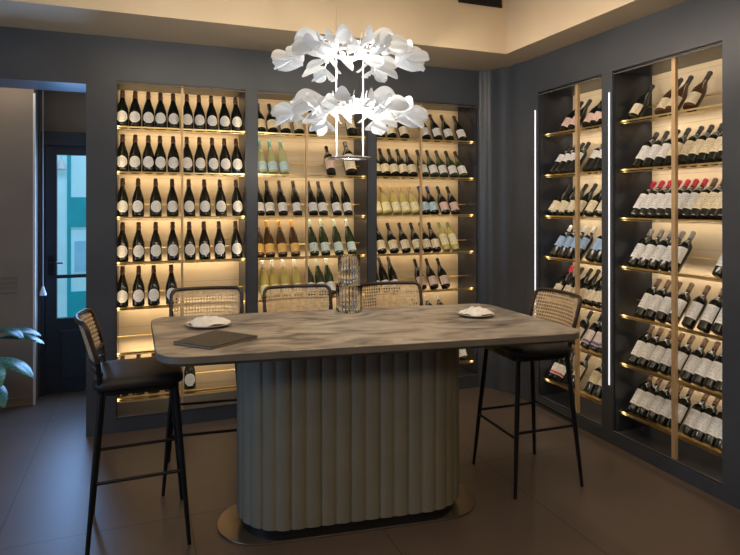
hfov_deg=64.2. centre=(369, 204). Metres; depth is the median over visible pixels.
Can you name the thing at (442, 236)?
wine bottle
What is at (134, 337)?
wine cabinet
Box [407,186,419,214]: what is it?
wine bottle
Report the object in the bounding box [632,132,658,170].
wine bottle
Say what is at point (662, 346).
wine bottle
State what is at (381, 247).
wine bottle
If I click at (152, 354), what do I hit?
wine bottle
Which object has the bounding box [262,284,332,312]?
bar stool
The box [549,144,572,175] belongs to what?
wine bottle
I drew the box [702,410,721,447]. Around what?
wine bottle
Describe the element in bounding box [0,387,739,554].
floor
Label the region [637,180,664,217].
wine bottle
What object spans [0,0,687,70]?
ceiling
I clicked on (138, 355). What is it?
wine bottle
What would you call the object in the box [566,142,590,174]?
wine bottle
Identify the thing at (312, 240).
wine bottle
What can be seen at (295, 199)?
wine bottle
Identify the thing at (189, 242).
wine bottle
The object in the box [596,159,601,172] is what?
wine bottle
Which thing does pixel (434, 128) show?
wine bottle
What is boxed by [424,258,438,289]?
wine bottle
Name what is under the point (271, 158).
wine bottle
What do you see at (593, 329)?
wine bottle
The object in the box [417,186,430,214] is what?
wine bottle
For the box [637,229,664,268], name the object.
wine bottle
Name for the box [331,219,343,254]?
wine bottle
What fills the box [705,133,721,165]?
wine bottle
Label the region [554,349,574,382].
wine bottle
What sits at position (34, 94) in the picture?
trim
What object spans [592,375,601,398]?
wine bottle
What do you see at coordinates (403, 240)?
wine bottle
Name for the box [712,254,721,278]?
wine bottle
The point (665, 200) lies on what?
wine bottle
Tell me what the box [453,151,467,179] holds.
wine bottle
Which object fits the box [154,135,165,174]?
wine bottle
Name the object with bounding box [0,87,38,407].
wall
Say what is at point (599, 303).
wine bottle
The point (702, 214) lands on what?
wine bottle
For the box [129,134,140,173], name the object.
wine bottle
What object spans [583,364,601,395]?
wine bottle
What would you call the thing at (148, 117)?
wine bottle
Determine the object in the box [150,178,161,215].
wine bottle
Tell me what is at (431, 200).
wine bottle
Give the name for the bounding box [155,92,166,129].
wine bottle
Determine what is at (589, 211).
wine bottle
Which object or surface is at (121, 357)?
wine bottle
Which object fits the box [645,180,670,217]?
wine bottle
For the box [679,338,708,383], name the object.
wine bottle
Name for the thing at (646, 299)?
wine bottle
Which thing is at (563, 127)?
wine bottle
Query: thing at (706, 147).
wine bottle
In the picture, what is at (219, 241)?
wine bottle
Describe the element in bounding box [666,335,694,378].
wine bottle
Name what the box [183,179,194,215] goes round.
wine bottle
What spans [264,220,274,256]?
wine bottle
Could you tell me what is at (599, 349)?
wine bottle
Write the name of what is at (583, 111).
wine bottle
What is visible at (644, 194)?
wine bottle
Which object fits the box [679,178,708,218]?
wine bottle
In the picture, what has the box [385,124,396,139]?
wine bottle
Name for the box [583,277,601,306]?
wine bottle
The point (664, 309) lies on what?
wine bottle
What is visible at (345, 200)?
wine bottle
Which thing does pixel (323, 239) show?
wine bottle
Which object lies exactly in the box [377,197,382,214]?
wine bottle
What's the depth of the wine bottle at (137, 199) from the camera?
4.37 m
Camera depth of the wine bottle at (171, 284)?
4.47 m
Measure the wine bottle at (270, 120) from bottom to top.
0.278 m
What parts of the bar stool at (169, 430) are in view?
leg, leg, cane panel, frame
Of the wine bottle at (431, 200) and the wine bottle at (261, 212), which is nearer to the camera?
the wine bottle at (261, 212)
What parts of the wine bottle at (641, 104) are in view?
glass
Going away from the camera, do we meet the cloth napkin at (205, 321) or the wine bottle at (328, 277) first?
the cloth napkin at (205, 321)
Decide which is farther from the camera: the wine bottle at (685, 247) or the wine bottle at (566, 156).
the wine bottle at (566, 156)
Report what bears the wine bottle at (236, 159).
in the wine cabinet at (134, 337)
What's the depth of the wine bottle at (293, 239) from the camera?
4.82 m
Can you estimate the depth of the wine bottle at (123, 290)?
4.34 m
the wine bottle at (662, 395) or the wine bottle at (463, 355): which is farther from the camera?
the wine bottle at (463, 355)
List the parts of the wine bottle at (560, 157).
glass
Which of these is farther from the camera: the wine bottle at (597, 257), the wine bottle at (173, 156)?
the wine bottle at (173, 156)
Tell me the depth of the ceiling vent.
4.62 m
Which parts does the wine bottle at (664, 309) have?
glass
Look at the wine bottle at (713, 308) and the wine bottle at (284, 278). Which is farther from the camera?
the wine bottle at (284, 278)
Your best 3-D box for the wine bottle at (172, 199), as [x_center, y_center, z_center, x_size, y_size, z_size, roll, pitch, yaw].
[-1.503,-0.048,4.497,0.091,0.302,0.159,0,0,-13]
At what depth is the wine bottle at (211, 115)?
4.56 m
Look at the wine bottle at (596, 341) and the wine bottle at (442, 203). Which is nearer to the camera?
the wine bottle at (596, 341)
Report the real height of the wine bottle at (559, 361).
0.269 m
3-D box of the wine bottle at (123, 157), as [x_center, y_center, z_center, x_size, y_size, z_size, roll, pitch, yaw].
[-1.835,-0.378,4.370,0.088,0.302,0.160,0,0,-25]
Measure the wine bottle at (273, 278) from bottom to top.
0.306 m
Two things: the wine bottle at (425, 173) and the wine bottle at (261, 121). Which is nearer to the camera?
the wine bottle at (261, 121)
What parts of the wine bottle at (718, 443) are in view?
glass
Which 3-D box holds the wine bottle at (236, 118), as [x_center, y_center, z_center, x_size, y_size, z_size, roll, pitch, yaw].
[-1.055,-0.708,4.669,0.090,0.302,0.159,0,0,-14]
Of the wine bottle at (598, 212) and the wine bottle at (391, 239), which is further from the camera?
the wine bottle at (391, 239)
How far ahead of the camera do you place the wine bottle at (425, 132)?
5.21 m
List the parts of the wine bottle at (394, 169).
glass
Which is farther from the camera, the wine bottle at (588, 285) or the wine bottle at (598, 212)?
the wine bottle at (588, 285)
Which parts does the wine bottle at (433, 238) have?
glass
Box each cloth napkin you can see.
[188,316,230,326]
[459,306,492,315]
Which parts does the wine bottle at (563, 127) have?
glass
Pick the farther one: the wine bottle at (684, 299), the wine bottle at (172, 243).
the wine bottle at (172, 243)
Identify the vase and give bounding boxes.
[336,254,361,312]
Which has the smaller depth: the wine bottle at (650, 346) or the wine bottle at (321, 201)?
the wine bottle at (650, 346)
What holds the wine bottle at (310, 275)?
in the wine cabinet at (305, 153)
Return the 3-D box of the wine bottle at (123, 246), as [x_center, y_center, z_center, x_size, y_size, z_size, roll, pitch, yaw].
[-1.831,0.282,4.371,0.092,0.302,0.159,0,0,-12]
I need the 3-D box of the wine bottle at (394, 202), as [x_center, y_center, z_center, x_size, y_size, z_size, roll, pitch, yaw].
[0.215,-0.033,5.186,0.086,0.273,0.212,0,0,-18]
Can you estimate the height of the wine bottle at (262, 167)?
0.306 m
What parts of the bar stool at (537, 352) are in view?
leg, leg, seat frame, seat, leg, cane panel, frame, leg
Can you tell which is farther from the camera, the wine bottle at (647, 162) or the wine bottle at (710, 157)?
the wine bottle at (647, 162)
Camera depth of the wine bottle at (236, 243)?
4.63 m
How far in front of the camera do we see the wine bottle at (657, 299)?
3.86 m
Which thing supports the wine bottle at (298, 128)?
in the wine cabinet at (305, 153)
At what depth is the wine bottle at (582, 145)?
4.63 m
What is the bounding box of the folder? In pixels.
[173,330,257,349]
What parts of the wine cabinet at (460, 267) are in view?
panel, panel, post, shelf rail, shelf rail, shelf rail, shelf rail, shelf rail, panel, edge trim, shelf rail, panel, panel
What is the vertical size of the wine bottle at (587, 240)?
0.267 m
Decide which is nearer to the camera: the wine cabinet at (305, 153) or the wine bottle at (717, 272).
the wine bottle at (717, 272)
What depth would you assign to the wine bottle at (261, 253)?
4.70 m
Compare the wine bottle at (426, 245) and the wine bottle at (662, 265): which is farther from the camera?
the wine bottle at (426, 245)
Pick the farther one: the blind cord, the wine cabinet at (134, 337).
the blind cord
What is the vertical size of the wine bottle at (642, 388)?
0.267 m
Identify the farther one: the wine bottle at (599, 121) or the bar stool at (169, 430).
the wine bottle at (599, 121)
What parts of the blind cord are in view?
cord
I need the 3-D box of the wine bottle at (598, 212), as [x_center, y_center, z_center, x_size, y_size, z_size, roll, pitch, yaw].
[1.738,-0.031,4.311,0.220,0.269,0.082,0,0,-21]
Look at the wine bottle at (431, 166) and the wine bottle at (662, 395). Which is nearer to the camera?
the wine bottle at (662, 395)
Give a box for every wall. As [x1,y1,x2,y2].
[0,26,477,436]
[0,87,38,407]
[39,90,85,394]
[529,0,739,509]
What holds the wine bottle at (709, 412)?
in the wine cabinet at (631, 284)
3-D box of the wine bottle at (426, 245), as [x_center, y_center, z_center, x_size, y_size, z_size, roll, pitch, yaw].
[0.488,0.297,5.290,0.086,0.273,0.213,0,0,-18]
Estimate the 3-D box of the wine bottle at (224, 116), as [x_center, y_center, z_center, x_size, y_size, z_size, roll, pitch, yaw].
[-1.144,-0.708,4.635,0.088,0.302,0.160,0,0,-25]
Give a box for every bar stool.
[74,308,190,554]
[161,286,243,495]
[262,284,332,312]
[361,281,422,307]
[472,287,583,499]
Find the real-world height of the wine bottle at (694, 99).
0.269 m
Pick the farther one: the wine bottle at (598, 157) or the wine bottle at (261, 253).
the wine bottle at (261, 253)
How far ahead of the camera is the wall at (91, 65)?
4.29 m
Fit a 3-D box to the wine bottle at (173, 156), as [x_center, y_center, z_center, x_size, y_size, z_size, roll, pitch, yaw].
[-1.496,-0.378,4.499,0.092,0.302,0.159,0,0,-12]
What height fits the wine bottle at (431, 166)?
0.273 m
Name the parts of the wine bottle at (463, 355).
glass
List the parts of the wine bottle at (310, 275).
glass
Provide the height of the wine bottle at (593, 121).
0.268 m
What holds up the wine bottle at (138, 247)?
in the wine cabinet at (134, 337)
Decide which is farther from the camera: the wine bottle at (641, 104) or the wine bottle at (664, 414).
the wine bottle at (641, 104)
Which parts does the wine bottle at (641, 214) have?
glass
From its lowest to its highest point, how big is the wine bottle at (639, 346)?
0.267 m
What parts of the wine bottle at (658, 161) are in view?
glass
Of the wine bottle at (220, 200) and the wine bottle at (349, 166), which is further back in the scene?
the wine bottle at (349, 166)
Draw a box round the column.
[478,60,528,401]
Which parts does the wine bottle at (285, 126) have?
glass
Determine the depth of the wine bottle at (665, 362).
3.76 m
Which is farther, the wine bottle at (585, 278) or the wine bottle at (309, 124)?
the wine bottle at (309, 124)
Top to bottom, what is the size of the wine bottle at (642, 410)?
0.267 m
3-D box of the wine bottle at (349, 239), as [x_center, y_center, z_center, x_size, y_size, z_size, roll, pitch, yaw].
[-0.174,0.281,5.040,0.079,0.306,0.222,0,0,-19]
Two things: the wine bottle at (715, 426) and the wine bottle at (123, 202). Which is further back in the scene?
the wine bottle at (123, 202)
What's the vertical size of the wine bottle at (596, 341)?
0.267 m
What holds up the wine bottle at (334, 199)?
in the wine cabinet at (305, 153)
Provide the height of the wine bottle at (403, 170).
0.273 m
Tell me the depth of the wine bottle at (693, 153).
3.56 m
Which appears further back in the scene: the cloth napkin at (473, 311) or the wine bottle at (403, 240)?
the wine bottle at (403, 240)
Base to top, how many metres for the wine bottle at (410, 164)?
0.273 m
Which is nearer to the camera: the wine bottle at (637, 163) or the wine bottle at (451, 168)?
the wine bottle at (637, 163)
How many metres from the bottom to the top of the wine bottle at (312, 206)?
0.306 m
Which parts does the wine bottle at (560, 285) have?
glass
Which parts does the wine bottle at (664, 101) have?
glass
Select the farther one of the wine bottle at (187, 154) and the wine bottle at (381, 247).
the wine bottle at (381, 247)
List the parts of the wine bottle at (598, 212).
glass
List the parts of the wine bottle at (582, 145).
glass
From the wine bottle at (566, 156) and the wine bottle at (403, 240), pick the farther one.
the wine bottle at (403, 240)
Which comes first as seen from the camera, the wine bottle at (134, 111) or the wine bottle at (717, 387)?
the wine bottle at (717, 387)
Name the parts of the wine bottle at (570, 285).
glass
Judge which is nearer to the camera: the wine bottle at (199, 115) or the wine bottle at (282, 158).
the wine bottle at (199, 115)
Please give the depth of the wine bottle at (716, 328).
3.39 m
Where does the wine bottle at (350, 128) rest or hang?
in the wine cabinet at (305, 153)
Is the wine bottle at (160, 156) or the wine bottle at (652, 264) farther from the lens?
the wine bottle at (160, 156)
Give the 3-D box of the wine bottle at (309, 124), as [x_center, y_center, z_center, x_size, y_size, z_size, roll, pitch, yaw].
[-0.480,-0.696,4.914,0.088,0.278,0.205,0,0,-15]
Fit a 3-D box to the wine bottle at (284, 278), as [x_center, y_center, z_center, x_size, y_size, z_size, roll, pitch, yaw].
[-0.698,0.611,4.839,0.079,0.306,0.222,0,0,-19]
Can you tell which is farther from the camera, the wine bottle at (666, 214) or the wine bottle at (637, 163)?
the wine bottle at (637, 163)
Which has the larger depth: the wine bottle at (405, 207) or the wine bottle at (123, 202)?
the wine bottle at (405, 207)
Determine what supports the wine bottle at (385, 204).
in the wine cabinet at (460, 267)
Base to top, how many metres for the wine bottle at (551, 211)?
0.268 m
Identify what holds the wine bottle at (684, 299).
in the wine cabinet at (631, 284)
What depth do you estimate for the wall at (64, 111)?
5.26 m
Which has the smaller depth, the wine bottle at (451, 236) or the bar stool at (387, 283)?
the bar stool at (387, 283)
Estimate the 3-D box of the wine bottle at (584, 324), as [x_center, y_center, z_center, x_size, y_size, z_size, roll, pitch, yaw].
[1.639,0.960,4.566,0.218,0.267,0.076,0,0,-21]
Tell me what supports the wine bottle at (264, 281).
in the wine cabinet at (305, 153)
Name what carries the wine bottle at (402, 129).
in the wine cabinet at (460, 267)
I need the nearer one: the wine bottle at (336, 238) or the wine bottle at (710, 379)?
the wine bottle at (710, 379)
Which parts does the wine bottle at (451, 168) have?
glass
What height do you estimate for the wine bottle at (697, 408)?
0.267 m
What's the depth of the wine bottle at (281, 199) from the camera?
4.78 m
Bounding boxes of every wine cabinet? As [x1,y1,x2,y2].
[116,80,246,418]
[257,90,367,312]
[376,101,477,377]
[535,75,601,425]
[608,41,721,484]
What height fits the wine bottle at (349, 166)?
0.324 m
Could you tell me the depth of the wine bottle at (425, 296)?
5.35 m
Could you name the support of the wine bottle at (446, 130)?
in the wine cabinet at (460, 267)
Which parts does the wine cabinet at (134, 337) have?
panel, shelf rail, edge trim, panel, shelf rail, panel, shelf rail, shelf rail, shelf rail, shelf rail, shelf rail, edge trim, post, panel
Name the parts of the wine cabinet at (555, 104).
panel, edge trim, edge trim, panel, panel, shelf rail, shelf rail, shelf rail, shelf rail, shelf rail, shelf rail, post, shelf rail, panel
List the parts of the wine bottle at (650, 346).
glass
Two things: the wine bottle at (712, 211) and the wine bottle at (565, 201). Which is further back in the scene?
the wine bottle at (565, 201)
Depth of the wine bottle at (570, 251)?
4.59 m
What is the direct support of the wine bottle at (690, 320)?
in the wine cabinet at (631, 284)
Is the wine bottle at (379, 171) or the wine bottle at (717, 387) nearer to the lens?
the wine bottle at (717, 387)
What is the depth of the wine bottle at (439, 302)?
5.39 m
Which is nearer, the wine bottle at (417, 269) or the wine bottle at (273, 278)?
the wine bottle at (273, 278)
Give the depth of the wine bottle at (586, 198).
4.50 m
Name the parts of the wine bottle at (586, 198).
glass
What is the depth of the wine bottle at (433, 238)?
5.27 m
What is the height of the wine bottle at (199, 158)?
0.302 m
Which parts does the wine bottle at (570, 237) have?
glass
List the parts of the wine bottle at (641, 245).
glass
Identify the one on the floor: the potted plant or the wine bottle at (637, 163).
the potted plant
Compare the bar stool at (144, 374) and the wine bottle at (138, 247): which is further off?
the wine bottle at (138, 247)
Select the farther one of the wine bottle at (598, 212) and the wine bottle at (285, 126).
the wine bottle at (285, 126)
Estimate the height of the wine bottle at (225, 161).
0.302 m
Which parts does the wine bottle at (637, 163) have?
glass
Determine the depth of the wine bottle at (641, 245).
3.99 m
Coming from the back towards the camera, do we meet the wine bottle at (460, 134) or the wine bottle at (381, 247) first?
the wine bottle at (460, 134)
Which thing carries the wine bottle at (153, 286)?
in the wine cabinet at (134, 337)
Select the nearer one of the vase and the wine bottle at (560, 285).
the vase
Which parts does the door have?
handle, glass, panel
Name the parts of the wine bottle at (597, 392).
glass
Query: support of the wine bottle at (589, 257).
in the wine cabinet at (555, 104)
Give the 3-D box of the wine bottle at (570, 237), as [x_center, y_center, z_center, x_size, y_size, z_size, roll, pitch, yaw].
[1.588,0.300,4.697,0.218,0.267,0.076,0,0,-21]
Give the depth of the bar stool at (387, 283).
4.09 m
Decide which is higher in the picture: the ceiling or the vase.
the ceiling
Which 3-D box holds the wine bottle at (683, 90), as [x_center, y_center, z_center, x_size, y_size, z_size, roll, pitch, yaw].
[1.961,-0.691,3.731,0.220,0.268,0.082,0,0,-21]
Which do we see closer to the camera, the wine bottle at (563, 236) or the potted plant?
the potted plant
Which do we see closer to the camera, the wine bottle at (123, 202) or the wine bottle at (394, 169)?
the wine bottle at (123, 202)
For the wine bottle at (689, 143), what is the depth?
3.63 m
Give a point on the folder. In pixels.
(214, 339)
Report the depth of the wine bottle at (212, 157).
4.57 m
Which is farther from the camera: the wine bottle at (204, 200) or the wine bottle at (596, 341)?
the wine bottle at (204, 200)
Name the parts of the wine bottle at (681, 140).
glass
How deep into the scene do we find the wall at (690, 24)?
3.67 m
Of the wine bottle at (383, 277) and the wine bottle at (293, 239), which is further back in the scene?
the wine bottle at (383, 277)
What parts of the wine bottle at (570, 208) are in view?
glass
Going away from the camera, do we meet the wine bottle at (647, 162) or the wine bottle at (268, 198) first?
the wine bottle at (647, 162)
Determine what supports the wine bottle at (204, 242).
in the wine cabinet at (134, 337)
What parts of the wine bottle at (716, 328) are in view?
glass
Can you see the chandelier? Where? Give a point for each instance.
(389, 106)
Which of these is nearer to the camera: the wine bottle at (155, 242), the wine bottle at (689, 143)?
the wine bottle at (689, 143)
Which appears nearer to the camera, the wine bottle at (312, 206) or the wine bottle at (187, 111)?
the wine bottle at (187, 111)
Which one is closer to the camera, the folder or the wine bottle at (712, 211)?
the folder
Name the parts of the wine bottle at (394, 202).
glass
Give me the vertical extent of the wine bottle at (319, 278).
0.306 m
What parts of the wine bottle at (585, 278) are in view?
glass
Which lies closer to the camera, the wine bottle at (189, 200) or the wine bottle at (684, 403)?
the wine bottle at (684, 403)
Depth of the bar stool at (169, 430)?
3.81 m
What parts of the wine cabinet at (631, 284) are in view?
panel, edge trim, edge trim, panel, panel, shelf rail, shelf rail, shelf rail, shelf rail, shelf rail, shelf rail, shelf rail, post, panel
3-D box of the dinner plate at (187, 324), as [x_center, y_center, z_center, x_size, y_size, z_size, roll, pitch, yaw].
[-0.848,0.630,3.108,0.236,0.019,0.236,0,0,-21]
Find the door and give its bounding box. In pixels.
[40,131,85,396]
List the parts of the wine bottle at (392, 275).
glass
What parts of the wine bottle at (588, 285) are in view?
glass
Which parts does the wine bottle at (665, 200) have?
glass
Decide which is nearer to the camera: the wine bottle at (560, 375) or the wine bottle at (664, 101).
the wine bottle at (664, 101)
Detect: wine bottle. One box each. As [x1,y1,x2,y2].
[117,90,128,128]
[117,134,128,173]
[117,178,128,216]
[117,222,128,261]
[117,266,128,307]
[117,356,128,396]
[129,91,140,128]
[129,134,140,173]
[132,178,143,216]
[132,222,144,261]
[132,266,144,306]
[132,354,144,395]
[142,92,154,129]
[142,135,153,173]
[148,265,159,305]
[148,353,159,393]
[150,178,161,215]
[150,222,161,260]
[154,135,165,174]
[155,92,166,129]
[166,179,178,215]
[166,264,176,304]
[167,93,179,130]
[167,136,179,174]
[167,222,178,260]
[183,94,192,130]
[183,136,192,174]
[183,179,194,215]
[184,221,195,259]
[184,366,195,389]
[194,95,205,131]
[194,137,205,174]
[199,179,210,215]
[199,221,210,259]
[206,96,217,131]
[207,137,218,174]
[214,221,225,258]
[215,179,226,217]
[219,96,230,132]
[219,138,230,175]
[231,97,242,132]
[231,138,242,175]
[231,180,242,217]
[231,221,242,257]
[258,103,265,133]
[258,140,266,175]
[258,186,264,215]
[258,226,264,257]
[259,260,268,298]
[264,180,274,215]
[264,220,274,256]
[266,103,277,134]
[267,140,277,175]
[269,260,279,297]
[276,220,287,256]
[277,180,287,215]
[278,141,289,176]
[280,122,290,135]
[280,260,290,296]
[289,220,299,256]
[291,180,301,214]
[292,121,303,135]
[292,259,301,295]
[304,260,314,295]
[308,110,316,136]
[308,181,317,214]
[308,220,318,255]
[315,258,325,294]
[316,181,327,214]
[318,219,330,255]
[324,146,335,176]
[324,258,335,295]
[330,181,341,214]
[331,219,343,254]
[340,181,352,216]
[342,141,356,177]
[344,219,356,253]
[345,119,356,137]
[377,159,381,177]
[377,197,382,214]
[377,226,386,253]
[377,257,389,291]
[378,148,390,177]
[379,185,391,214]
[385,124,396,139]
[386,148,399,175]
[386,222,398,252]
[386,256,399,291]
[388,185,401,214]
[395,149,408,178]
[397,122,408,140]
[397,222,410,252]
[398,186,410,214]
[404,149,417,178]
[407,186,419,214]
[409,222,422,252]
[413,259,426,289]
[415,150,428,178]
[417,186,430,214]
[418,123,430,140]
[418,222,431,251]
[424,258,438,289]
[424,295,431,304]
[425,150,438,178]
[425,186,438,214]
[427,222,440,251]
[428,114,442,141]
[434,150,448,178]
[435,294,443,304]
[436,186,449,213]
[436,258,449,288]
[437,222,450,251]
[439,115,453,141]
[444,151,457,176]
[445,186,459,213]
[446,222,459,250]
[452,115,466,142]
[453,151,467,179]
[459,349,467,360]
[547,184,570,215]
[548,358,564,379]
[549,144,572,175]
[550,225,572,257]
[551,265,573,297]
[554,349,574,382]
[555,145,574,175]
[555,186,574,215]
[557,226,580,258]
[559,101,583,132]
[561,142,584,175]
[561,267,583,300]
[564,184,588,215]
[564,226,587,258]
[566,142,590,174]
[567,99,591,131]
[567,354,591,388]
[569,268,592,302]
[572,226,596,260]
[572,311,592,345]
[573,183,597,215]
[580,269,600,304]
[580,313,601,349]
[582,99,601,129]
[582,144,601,173]
[583,189,601,216]
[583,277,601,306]
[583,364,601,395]
[585,235,601,261]
[589,105,601,127]
[589,148,601,173]
[589,326,601,352]
[590,285,601,308]
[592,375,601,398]
[593,243,601,262]
[594,200,601,218]
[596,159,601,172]
[597,114,601,126]
[597,295,601,308]
[597,341,601,353]
[627,84,654,121]
[627,229,653,267]
[627,325,654,365]
[627,375,653,414]
[629,181,656,217]
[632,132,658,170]
[634,278,661,318]
[636,327,663,368]
[636,378,662,418]
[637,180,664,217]
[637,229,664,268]
[642,131,669,169]
[644,279,670,320]
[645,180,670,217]
[646,330,670,371]
[646,381,670,422]
[647,230,670,269]
[652,129,680,168]
[654,78,683,116]
[654,179,681,220]
[654,281,682,323]
[656,385,683,426]
[657,230,685,271]
[657,332,684,375]
[662,179,690,218]
[663,127,691,168]
[664,75,693,114]
[666,283,694,324]
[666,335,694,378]
[666,388,694,430]
[667,231,695,272]
[670,179,698,218]
[678,126,703,167]
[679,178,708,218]
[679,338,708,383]
[680,393,709,437]
[681,285,710,329]
[683,71,712,111]
[685,124,714,166]
[688,178,717,221]
[691,341,720,386]
[691,397,720,442]
[695,123,721,165]
[697,288,721,333]
[698,181,721,219]
[702,354,721,390]
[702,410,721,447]
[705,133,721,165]
[706,189,721,219]
[711,309,721,336]
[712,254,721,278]
[713,371,721,393]
[714,144,721,164]
[714,428,721,450]
[715,202,721,219]
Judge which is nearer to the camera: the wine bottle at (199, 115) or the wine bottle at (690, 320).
the wine bottle at (690, 320)
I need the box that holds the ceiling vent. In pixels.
[458,0,501,7]
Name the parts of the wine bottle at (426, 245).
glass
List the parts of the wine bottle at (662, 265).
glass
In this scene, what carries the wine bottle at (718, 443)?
in the wine cabinet at (631, 284)
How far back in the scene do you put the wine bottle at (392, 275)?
5.16 m
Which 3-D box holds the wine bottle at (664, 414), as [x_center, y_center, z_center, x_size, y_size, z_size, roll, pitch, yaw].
[1.934,1.290,3.796,0.218,0.267,0.076,0,0,-21]
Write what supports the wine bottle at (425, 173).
in the wine cabinet at (460, 267)
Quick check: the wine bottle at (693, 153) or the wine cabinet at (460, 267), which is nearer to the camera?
the wine bottle at (693, 153)
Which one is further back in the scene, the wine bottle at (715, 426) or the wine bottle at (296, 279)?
the wine bottle at (296, 279)
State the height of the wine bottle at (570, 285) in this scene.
0.268 m
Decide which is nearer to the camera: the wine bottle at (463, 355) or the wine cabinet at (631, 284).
the wine cabinet at (631, 284)
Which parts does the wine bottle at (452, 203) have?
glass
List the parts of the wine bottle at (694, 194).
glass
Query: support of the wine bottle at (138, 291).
in the wine cabinet at (134, 337)
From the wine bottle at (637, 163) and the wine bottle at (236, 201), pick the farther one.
the wine bottle at (236, 201)
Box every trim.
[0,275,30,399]
[33,93,35,404]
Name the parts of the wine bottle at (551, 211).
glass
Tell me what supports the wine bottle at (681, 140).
in the wine cabinet at (631, 284)
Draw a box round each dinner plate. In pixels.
[186,319,231,328]
[458,310,494,317]
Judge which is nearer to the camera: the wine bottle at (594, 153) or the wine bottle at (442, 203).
the wine bottle at (594, 153)
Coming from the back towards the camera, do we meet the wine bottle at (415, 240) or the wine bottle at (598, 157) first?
the wine bottle at (415, 240)
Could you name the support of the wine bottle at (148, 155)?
in the wine cabinet at (134, 337)
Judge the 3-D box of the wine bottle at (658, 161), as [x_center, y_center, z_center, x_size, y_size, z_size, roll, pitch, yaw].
[1.925,-0.360,3.821,0.218,0.267,0.076,0,0,-21]
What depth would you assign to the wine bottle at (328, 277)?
4.94 m
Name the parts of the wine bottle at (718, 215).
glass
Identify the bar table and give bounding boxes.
[151,304,578,545]
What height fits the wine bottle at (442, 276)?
0.273 m
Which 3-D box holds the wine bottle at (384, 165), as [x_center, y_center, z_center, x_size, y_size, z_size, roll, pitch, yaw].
[0.120,-0.363,5.149,0.087,0.273,0.212,0,0,-17]
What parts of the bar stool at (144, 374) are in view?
frame, cane panel, leg, rail, leg, seat, seat frame, leg, leg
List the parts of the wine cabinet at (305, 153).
panel, shelf rail, post, edge trim, shelf rail, shelf rail, shelf rail, shelf rail, panel, panel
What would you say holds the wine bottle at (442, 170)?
in the wine cabinet at (460, 267)
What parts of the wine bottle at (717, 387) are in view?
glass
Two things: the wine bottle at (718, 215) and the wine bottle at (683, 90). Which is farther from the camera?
the wine bottle at (683, 90)
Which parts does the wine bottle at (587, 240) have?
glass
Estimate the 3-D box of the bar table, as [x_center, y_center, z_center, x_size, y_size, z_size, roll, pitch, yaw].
[-0.071,1.140,3.149,2.152,1.000,0.950,0,0,-14]
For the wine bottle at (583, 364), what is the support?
in the wine cabinet at (555, 104)
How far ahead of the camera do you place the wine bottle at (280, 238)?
4.78 m
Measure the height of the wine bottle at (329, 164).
0.276 m
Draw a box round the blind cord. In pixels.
[39,90,46,295]
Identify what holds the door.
in the wall at (64, 111)
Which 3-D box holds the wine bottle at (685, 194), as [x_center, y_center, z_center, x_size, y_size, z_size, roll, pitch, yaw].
[1.974,-0.030,3.693,0.218,0.267,0.076,0,0,-21]
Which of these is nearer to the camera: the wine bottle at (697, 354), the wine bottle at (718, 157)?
the wine bottle at (718, 157)
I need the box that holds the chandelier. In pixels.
[271,24,429,160]
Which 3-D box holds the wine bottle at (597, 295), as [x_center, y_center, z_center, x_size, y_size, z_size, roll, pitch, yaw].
[1.723,0.629,4.350,0.220,0.268,0.082,0,0,-21]
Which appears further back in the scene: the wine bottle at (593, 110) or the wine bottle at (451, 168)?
the wine bottle at (451, 168)
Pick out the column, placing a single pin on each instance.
(503, 93)
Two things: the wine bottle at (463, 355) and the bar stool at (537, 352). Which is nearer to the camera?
the bar stool at (537, 352)
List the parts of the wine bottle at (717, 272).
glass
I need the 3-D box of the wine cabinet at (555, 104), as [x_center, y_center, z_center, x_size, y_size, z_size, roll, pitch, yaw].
[1.650,0.325,4.538,0.366,2.470,0.750,0,0,-21]
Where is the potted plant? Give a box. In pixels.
[0,327,43,406]
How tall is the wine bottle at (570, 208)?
0.268 m
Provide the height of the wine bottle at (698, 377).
0.267 m
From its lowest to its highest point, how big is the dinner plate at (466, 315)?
0.019 m
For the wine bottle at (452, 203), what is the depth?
5.34 m
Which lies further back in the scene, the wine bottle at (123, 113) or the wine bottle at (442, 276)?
the wine bottle at (442, 276)
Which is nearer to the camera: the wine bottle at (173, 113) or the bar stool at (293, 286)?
the bar stool at (293, 286)
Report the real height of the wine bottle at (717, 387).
0.267 m
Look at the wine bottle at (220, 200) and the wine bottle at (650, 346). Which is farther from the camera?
the wine bottle at (220, 200)
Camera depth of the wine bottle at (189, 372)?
4.50 m
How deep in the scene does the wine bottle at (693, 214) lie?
3.54 m

